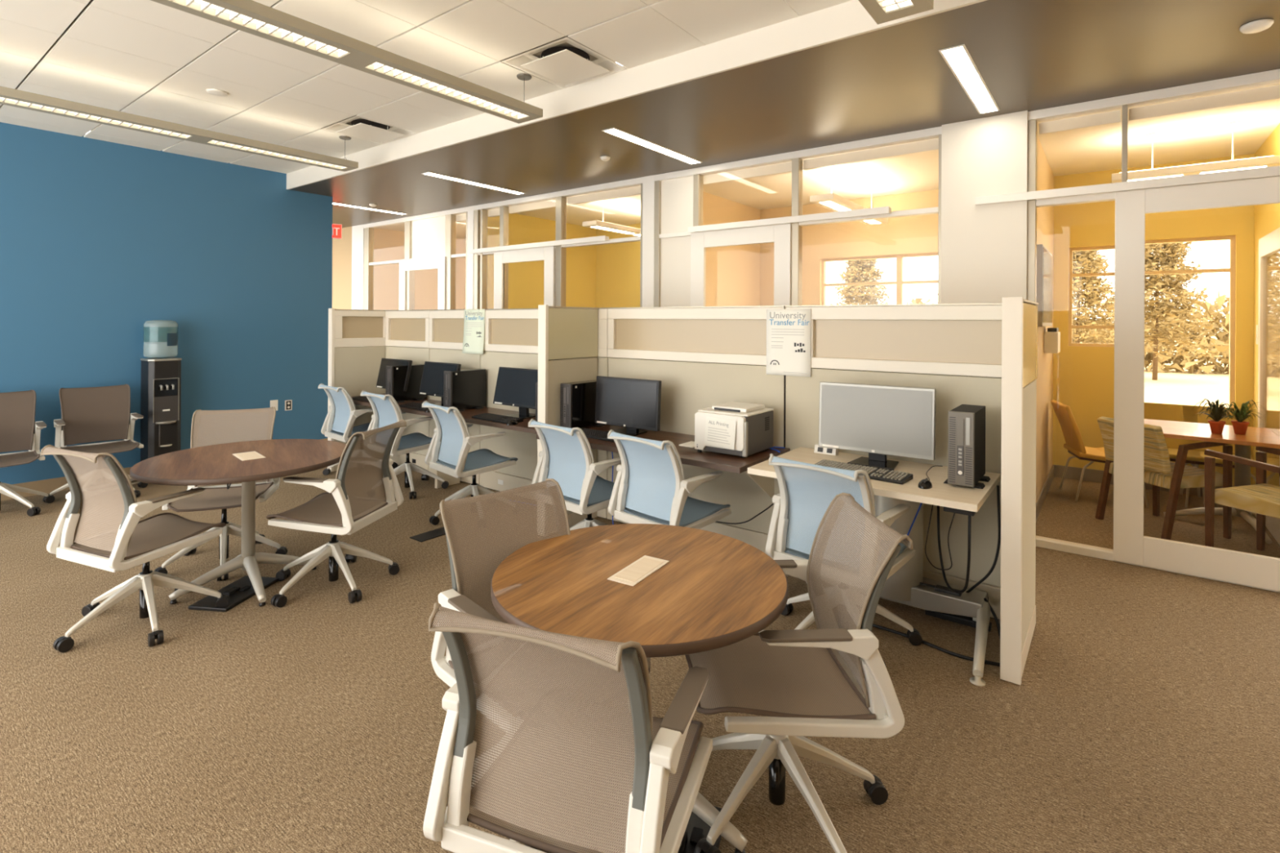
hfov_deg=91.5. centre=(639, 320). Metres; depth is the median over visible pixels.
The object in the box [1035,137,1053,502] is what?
wall
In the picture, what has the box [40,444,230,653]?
office chair
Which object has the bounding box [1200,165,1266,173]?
diffuser
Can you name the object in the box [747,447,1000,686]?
desk
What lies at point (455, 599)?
office chair
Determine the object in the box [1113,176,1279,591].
door
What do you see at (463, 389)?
computer tower
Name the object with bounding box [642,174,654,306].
wall
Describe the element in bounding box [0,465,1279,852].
floor
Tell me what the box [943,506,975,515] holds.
hub
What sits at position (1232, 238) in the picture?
window
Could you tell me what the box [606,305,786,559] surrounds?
partition panel
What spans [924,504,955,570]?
cable
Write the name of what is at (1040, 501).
baseboard
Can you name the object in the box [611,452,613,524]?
cable
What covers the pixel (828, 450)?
socket
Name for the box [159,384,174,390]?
tap
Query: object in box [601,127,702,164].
recessed light
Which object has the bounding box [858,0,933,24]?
pendant light
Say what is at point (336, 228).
exit sign
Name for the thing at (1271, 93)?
window
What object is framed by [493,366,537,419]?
monitor
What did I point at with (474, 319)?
poster
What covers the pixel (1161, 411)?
chair
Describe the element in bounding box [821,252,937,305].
window
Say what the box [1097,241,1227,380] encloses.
pine tree
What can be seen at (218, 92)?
smoke detector
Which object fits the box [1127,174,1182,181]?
diffuser
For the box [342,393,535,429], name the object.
countertop
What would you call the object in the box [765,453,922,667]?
office chair
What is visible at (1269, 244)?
door
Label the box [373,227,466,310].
wall
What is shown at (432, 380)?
monitor
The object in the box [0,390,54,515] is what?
office chair
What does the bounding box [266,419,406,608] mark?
office chair
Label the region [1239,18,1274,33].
smoke detector
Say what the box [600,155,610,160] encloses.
smoke detector
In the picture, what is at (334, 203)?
recessed light
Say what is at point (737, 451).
tray
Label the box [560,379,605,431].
computer tower
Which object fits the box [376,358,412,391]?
monitor
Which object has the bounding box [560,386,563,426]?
grille
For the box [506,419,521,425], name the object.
mouse
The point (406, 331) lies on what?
partition panel
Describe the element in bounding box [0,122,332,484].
wall
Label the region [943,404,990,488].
computer tower
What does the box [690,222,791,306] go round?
door frame
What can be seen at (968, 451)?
grille
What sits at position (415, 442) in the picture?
office chair
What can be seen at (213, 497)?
office chair
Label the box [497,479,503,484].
outlet plate
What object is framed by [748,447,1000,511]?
countertop
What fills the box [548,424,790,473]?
countertop
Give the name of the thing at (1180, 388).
ground
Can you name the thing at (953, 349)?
partition panel
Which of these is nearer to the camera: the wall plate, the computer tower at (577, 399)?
the computer tower at (577, 399)
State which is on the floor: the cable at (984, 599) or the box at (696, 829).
the box at (696, 829)
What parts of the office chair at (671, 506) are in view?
frame, backrest, seat, frame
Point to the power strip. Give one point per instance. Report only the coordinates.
(966, 620)
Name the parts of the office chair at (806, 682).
leg, leg, seat, frame, leg, frame, leg, backrest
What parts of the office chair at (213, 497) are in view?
frame, leg, seat, leg, backrest, leg, frame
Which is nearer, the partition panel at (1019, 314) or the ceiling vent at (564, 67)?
the partition panel at (1019, 314)
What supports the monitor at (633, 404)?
on the desk at (688, 455)
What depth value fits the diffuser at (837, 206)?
5.87 m
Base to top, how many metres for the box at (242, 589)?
0.035 m
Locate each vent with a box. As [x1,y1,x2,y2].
[322,115,417,143]
[501,36,627,88]
[764,416,768,431]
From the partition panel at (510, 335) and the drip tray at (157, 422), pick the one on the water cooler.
the drip tray at (157, 422)
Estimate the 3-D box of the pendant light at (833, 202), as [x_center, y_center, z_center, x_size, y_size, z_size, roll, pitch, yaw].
[2.149,-1.260,6.286,0.220,0.368,1.700,0,0,37]
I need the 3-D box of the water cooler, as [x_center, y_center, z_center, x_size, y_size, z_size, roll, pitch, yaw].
[-4.535,0.933,5.915,0.344,1.148,0.264,0,0,37]
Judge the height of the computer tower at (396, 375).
0.346 m
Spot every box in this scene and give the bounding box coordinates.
[188,575,278,612]
[677,806,722,852]
[1044,328,1060,353]
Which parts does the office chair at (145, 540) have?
frame, backrest, leg, leg, seat, leg, frame, leg, leg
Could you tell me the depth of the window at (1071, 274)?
6.11 m
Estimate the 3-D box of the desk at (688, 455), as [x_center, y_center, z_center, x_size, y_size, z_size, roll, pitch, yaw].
[0.109,0.936,4.096,1.576,0.290,0.657,0,0,37]
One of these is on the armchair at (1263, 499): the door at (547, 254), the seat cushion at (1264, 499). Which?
the seat cushion at (1264, 499)
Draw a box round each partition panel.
[327,308,386,471]
[385,309,431,471]
[428,309,480,484]
[479,307,608,519]
[537,304,598,536]
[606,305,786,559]
[785,302,1001,620]
[1000,297,1038,684]
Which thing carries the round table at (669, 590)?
on the floor
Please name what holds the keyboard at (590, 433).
on the desk at (688, 455)
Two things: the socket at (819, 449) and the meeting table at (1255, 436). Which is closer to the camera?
the socket at (819, 449)
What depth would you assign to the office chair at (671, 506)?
3.51 m
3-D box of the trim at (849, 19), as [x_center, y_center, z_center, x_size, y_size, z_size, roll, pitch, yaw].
[0.017,-1.556,3.976,10.000,0.207,0.020,0,0,37]
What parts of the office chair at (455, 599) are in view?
frame, leg, backrest, seat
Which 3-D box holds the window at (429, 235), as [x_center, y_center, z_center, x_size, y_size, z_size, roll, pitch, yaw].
[-3.192,0.021,8.836,2.540,2.985,0.140,0,0,37]
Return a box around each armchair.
[1095,416,1232,540]
[1204,446,1279,551]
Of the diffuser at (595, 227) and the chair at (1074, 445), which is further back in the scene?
the diffuser at (595, 227)
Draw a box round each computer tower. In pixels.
[386,364,426,403]
[443,368,486,411]
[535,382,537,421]
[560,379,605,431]
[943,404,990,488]
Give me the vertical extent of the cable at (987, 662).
0.016 m
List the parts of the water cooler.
panel trim, panel, faucet panel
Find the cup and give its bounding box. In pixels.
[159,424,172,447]
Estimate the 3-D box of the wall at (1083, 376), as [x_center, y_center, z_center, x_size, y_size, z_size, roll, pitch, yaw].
[2.321,0.049,7.651,7.550,2.985,0.150,0,0,37]
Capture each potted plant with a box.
[1191,398,1239,434]
[1217,400,1268,435]
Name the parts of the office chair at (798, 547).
frame, leg, leg, backrest, seat, leg, leg, frame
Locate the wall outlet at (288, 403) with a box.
[284,400,292,410]
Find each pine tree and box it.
[830,258,892,305]
[1071,249,1114,343]
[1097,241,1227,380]
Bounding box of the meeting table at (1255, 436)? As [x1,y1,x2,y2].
[1143,418,1279,543]
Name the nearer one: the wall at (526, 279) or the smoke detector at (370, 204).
the smoke detector at (370, 204)
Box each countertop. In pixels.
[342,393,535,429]
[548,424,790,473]
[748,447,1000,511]
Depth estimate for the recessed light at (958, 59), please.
3.69 m
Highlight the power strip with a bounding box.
[924,609,991,631]
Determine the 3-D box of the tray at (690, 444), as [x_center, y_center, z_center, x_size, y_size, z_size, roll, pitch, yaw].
[0.318,0.760,3.826,0.099,0.008,0.140,0,0,37]
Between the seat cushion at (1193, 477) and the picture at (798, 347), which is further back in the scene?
the seat cushion at (1193, 477)
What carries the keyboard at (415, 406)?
on the desk at (468, 413)
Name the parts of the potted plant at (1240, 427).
pot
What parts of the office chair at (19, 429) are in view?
leg, backrest, seat, leg, frame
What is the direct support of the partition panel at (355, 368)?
on the floor
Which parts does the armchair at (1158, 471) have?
leg, leg, leg, arm rail, leg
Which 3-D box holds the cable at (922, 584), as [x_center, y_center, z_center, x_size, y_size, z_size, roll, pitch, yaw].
[1.202,1.386,3.429,0.987,0.072,0.090,0,0,43]
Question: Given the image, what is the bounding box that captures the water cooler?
[140,357,182,461]
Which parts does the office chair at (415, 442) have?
frame, backrest, leg, seat, leg, frame, leg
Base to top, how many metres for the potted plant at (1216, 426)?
0.242 m
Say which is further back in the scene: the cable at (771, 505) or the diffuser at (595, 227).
the diffuser at (595, 227)
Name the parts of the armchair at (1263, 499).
leg, arm rail, leg, arm rail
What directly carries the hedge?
on the ground
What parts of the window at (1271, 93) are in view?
head frame, sill frame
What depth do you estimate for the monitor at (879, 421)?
3.33 m
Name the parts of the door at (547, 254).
rail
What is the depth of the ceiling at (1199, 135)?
4.94 m
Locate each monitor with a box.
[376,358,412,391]
[418,361,461,406]
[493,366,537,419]
[595,376,661,435]
[818,381,936,470]
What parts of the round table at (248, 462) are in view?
leg, power lid, leg, leg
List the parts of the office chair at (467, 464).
frame, backrest, leg, leg, seat, leg, frame, leg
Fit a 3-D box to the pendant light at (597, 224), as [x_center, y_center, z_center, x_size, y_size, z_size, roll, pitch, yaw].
[-0.079,-1.281,7.981,0.220,0.348,1.700,0,0,37]
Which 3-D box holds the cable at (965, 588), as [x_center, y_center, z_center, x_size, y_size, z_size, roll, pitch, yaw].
[1.490,1.058,2.976,0.034,0.453,0.512,0,0,9]
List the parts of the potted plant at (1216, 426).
pot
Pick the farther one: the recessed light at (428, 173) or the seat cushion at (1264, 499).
the recessed light at (428, 173)
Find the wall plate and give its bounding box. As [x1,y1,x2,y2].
[270,400,277,410]
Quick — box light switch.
[1256,324,1257,344]
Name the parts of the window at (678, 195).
wall panel, head frame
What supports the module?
on the desk at (904, 586)
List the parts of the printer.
lid, corner trim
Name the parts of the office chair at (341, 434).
frame, backrest, leg, seat, frame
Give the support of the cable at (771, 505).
hanging from the desk at (904, 586)
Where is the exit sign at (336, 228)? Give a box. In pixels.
[332,223,342,239]
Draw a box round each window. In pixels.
[363,206,467,346]
[469,177,642,309]
[653,126,941,306]
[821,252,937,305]
[974,68,1279,592]
[1068,245,1115,346]
[1144,235,1235,408]
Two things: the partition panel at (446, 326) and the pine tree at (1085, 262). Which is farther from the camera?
the pine tree at (1085, 262)
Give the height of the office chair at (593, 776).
0.925 m
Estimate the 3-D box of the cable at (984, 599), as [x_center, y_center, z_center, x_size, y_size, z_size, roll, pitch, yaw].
[1.681,1.448,2.944,0.038,0.172,0.249,0,0,13]
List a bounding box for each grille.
[443,373,445,406]
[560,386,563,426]
[566,405,569,427]
[949,416,955,482]
[964,447,972,484]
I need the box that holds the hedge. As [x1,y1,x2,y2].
[906,290,1229,373]
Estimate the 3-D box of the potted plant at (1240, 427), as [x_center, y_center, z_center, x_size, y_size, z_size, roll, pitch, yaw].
[4.277,0.689,4.439,0.279,0.244,0.244,0,0,14]
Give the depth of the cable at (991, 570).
3.06 m
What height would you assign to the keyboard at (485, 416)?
0.029 m
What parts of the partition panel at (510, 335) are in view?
glass pane, fabric panel, frame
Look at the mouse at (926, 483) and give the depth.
2.89 m
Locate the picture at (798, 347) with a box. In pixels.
[794,342,805,352]
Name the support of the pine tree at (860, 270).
on the ground
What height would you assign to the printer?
0.275 m
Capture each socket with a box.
[817,447,822,452]
[826,448,832,453]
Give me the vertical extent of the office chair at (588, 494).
0.899 m
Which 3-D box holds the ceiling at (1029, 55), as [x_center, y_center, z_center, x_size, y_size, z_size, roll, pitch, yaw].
[-1.619,-1.488,6.451,15.600,0.050,1.940,0,0,37]
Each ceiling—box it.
[0,0,851,173]
[289,0,1279,227]
[377,213,466,239]
[496,185,640,226]
[702,137,938,209]
[1037,83,1279,176]
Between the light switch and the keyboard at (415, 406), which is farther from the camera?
the keyboard at (415, 406)
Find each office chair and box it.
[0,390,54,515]
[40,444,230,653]
[43,384,147,502]
[154,406,287,581]
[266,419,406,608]
[318,383,397,479]
[360,390,448,499]
[422,400,519,528]
[422,602,712,852]
[431,478,650,843]
[528,418,640,530]
[607,429,731,528]
[684,493,913,852]
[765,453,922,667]
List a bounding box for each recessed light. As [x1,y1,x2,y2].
[332,202,406,214]
[421,171,525,194]
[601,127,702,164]
[938,44,999,114]
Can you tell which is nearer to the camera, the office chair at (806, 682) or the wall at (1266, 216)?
the office chair at (806, 682)
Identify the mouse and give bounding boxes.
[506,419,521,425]
[917,465,942,488]
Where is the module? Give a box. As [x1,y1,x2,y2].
[813,444,838,455]
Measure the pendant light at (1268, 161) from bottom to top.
0.348 m
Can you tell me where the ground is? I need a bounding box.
[1080,334,1229,407]
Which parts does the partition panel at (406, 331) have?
frame, glass pane, fabric panel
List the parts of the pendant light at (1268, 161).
suspension rod, suspension rod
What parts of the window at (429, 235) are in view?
head frame, wall panel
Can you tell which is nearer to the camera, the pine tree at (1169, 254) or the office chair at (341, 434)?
the office chair at (341, 434)
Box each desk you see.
[336,393,537,488]
[536,424,790,498]
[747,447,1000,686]
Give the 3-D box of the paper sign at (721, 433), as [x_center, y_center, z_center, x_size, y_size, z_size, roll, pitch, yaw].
[0.467,0.654,3.636,0.206,0.172,0.013,0,0,37]
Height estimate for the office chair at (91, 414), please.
0.925 m
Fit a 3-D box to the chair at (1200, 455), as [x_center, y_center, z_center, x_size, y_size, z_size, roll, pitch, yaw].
[4.848,1.148,5.225,0.458,0.793,0.591,0,0,37]
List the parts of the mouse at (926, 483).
cord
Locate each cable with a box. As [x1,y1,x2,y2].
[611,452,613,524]
[715,482,786,524]
[768,446,785,452]
[848,617,999,666]
[906,502,922,536]
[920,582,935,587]
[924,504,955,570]
[937,505,971,593]
[965,484,1000,592]
[983,598,999,639]
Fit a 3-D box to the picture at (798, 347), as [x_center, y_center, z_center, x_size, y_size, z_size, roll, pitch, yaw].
[0.984,0.165,3.839,0.072,0.057,0.001,0,0,37]
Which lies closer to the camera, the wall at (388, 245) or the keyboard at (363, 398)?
the keyboard at (363, 398)
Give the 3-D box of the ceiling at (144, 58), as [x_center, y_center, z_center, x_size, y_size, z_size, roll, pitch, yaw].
[-1.747,-1.684,1.657,10.000,0.090,5.808,0,0,37]
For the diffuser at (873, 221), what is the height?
0.002 m
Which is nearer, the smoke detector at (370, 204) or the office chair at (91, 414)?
the office chair at (91, 414)
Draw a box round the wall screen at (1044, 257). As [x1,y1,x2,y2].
[1036,244,1053,326]
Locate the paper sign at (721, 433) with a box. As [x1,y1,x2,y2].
[704,416,736,449]
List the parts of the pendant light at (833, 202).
suspension rod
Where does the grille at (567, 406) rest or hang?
attached to the computer tower at (577, 399)
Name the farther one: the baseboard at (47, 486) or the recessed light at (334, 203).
the recessed light at (334, 203)
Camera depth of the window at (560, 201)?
7.07 m
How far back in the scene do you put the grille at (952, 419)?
2.91 m
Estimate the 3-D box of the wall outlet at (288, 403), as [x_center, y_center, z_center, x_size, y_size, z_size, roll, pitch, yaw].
[-3.957,0.953,7.018,0.010,0.115,0.075,0,0,37]
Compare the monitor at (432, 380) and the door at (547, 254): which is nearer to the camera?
the monitor at (432, 380)
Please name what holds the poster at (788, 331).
attached to the partition panel at (703, 357)
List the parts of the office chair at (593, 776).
frame, seat, frame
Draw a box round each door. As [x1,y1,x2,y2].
[399,256,445,310]
[493,245,555,308]
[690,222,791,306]
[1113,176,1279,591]
[1257,226,1279,545]
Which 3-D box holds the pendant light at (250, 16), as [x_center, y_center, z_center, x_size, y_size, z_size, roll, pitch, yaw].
[-1.979,-1.500,2.579,0.235,0.280,4.100,0,0,37]
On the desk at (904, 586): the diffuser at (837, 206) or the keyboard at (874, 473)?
the keyboard at (874, 473)
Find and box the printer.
[679,401,773,457]
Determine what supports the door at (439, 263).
attached to the window at (429, 235)
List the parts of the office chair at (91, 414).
frame, leg, leg, backrest, seat, leg, frame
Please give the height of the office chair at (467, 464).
0.899 m
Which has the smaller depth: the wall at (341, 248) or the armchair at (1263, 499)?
the armchair at (1263, 499)
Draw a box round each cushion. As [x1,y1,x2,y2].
[1097,416,1171,473]
[1108,462,1222,488]
[1214,483,1279,518]
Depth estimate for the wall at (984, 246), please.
4.42 m
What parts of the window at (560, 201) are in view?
head frame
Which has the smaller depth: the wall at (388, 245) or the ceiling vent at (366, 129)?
the ceiling vent at (366, 129)
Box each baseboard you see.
[0,438,327,500]
[1035,464,1053,522]
[1053,464,1233,496]
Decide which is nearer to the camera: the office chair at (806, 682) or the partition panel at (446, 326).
the office chair at (806, 682)
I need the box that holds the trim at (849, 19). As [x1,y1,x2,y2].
[286,0,986,189]
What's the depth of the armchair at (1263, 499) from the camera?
4.03 m
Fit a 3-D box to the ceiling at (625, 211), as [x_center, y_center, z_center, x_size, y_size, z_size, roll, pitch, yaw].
[-0.240,-1.481,8.198,2.800,0.050,2.390,0,0,37]
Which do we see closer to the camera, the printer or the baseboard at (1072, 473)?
the printer
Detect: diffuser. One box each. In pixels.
[591,226,633,234]
[819,201,848,211]
[863,219,880,223]
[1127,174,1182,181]
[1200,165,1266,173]
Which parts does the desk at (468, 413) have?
support panel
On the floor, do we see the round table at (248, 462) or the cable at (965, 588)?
the round table at (248, 462)
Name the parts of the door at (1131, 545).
rail, rail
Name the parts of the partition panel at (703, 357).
glass pane, fabric panel, frame, slotted strip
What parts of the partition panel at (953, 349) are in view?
frame, fabric panel, glass pane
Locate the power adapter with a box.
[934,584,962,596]
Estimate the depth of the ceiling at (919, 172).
6.53 m
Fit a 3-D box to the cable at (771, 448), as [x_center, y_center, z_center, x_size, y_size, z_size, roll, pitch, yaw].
[0.832,0.790,3.828,0.089,0.013,0.128,0,0,27]
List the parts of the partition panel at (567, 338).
post, rail, fabric panel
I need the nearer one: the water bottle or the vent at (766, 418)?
the vent at (766, 418)
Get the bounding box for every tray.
[155,420,176,424]
[679,440,694,447]
[704,446,742,456]
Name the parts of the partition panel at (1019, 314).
post, rail, fabric panel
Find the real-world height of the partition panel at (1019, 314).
1.634 m
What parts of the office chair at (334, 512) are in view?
leg, leg, frame, seat, leg, leg, backrest, frame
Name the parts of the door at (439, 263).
rail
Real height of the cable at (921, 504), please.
0.583 m
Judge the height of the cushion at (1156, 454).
0.338 m
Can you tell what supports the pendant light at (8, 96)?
hanging from the ceiling at (144, 58)
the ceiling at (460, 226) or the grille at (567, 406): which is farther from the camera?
the ceiling at (460, 226)
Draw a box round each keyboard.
[351,395,379,403]
[398,402,432,411]
[471,413,523,423]
[573,428,634,442]
[814,459,913,484]
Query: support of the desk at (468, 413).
on the floor
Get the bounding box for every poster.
[462,309,484,354]
[766,308,811,377]
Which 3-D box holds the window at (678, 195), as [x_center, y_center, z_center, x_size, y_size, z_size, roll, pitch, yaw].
[1.208,0.043,5.448,2.637,2.985,0.205,0,0,37]
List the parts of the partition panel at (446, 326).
frame, glass pane, fabric panel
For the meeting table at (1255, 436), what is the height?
0.734 m
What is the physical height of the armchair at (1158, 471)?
0.809 m
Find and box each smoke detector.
[206,88,227,96]
[368,203,377,206]
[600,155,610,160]
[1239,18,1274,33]
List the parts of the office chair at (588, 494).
frame, backrest, leg, leg, seat, leg, leg, frame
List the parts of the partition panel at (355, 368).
post, rail, frame, fabric panel, glass pane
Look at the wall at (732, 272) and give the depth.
7.51 m
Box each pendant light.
[0,85,358,171]
[151,0,542,123]
[582,200,640,236]
[809,165,888,225]
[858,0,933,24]
[1111,120,1279,182]
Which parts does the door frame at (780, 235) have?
rail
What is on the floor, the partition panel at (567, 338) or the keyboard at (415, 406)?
the partition panel at (567, 338)
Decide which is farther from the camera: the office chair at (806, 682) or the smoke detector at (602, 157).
the smoke detector at (602, 157)
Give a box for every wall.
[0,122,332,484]
[332,224,364,347]
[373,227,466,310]
[466,205,596,309]
[595,153,1254,486]
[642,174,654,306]
[702,191,759,306]
[940,110,1028,303]
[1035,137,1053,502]
[1253,123,1279,486]
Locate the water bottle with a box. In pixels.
[142,320,177,358]
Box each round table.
[129,439,346,606]
[490,524,787,852]

